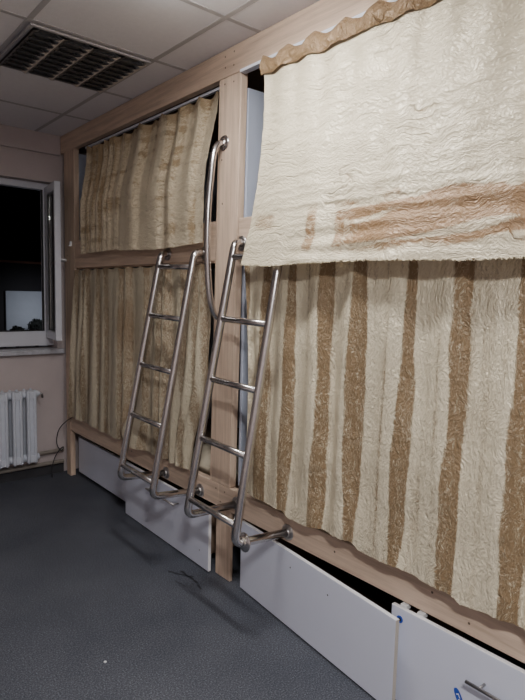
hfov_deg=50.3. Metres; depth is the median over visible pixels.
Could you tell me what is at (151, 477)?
ladder
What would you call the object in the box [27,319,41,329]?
shrub
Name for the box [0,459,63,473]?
pipe
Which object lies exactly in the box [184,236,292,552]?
ladder
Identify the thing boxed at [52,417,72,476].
power cable
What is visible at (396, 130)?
curtain
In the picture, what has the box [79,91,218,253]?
curtain
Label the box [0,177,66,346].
window
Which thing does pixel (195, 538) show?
drawer
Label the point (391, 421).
curtain
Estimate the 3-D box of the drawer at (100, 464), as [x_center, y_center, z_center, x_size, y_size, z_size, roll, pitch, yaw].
[-0.990,0.851,4.209,0.455,0.280,0.890,-4,8,-40]
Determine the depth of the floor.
2.52 m
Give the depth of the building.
8.58 m
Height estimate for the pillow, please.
0.174 m
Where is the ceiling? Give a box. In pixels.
[0,0,319,136]
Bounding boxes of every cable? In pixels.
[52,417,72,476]
[168,571,200,588]
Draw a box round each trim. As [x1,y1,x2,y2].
[0,0,260,131]
[0,124,60,155]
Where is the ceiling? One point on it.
(148, 28)
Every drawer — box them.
[79,436,148,501]
[126,462,240,570]
[240,520,419,699]
[392,602,524,699]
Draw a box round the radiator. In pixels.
[0,388,42,468]
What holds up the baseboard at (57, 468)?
attached to the wall
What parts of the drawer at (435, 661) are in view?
handle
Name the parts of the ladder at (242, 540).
rail, rail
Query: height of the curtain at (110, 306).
1.112 m
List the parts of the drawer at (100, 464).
panel, drawer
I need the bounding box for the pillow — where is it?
[191,444,238,480]
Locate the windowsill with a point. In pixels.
(49, 350)
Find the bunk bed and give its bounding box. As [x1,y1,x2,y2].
[60,0,524,662]
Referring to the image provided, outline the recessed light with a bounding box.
[0,23,150,92]
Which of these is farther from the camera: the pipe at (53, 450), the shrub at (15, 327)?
the shrub at (15, 327)
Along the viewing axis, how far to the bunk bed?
2.74 m
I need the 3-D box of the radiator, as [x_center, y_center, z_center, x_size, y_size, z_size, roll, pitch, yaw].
[-2.015,0.584,4.012,0.863,0.554,0.175,-4,8,-40]
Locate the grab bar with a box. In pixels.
[204,135,228,319]
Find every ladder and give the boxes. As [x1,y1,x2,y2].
[117,247,203,499]
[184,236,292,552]
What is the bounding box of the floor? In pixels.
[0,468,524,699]
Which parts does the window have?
sash pane, open sash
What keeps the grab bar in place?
attached to the bunk bed
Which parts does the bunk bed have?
corner post, corner post, rail, rail, panel, panel, post, post, rail, divider panel, rail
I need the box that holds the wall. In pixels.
[0,146,101,470]
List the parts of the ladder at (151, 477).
rail, rail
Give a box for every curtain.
[68,264,210,469]
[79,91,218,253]
[241,0,524,266]
[245,256,524,629]
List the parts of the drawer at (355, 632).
drawer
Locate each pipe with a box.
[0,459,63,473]
[37,448,63,454]
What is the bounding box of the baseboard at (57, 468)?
[0,463,63,483]
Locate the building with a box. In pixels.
[0,185,46,347]
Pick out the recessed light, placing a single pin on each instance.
(38, 50)
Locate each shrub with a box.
[9,325,24,346]
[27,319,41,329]
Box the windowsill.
[0,347,63,355]
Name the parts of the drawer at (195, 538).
handle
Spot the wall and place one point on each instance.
(44, 373)
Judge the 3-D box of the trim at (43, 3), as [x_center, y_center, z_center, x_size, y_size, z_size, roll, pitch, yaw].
[-0.662,-1.246,0.694,3.299,0.003,6.550,-4,8,-40]
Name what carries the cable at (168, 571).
on the floor
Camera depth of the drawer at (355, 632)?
2.25 m
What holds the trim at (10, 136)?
attached to the wall
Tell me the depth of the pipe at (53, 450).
4.39 m
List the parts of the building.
garage door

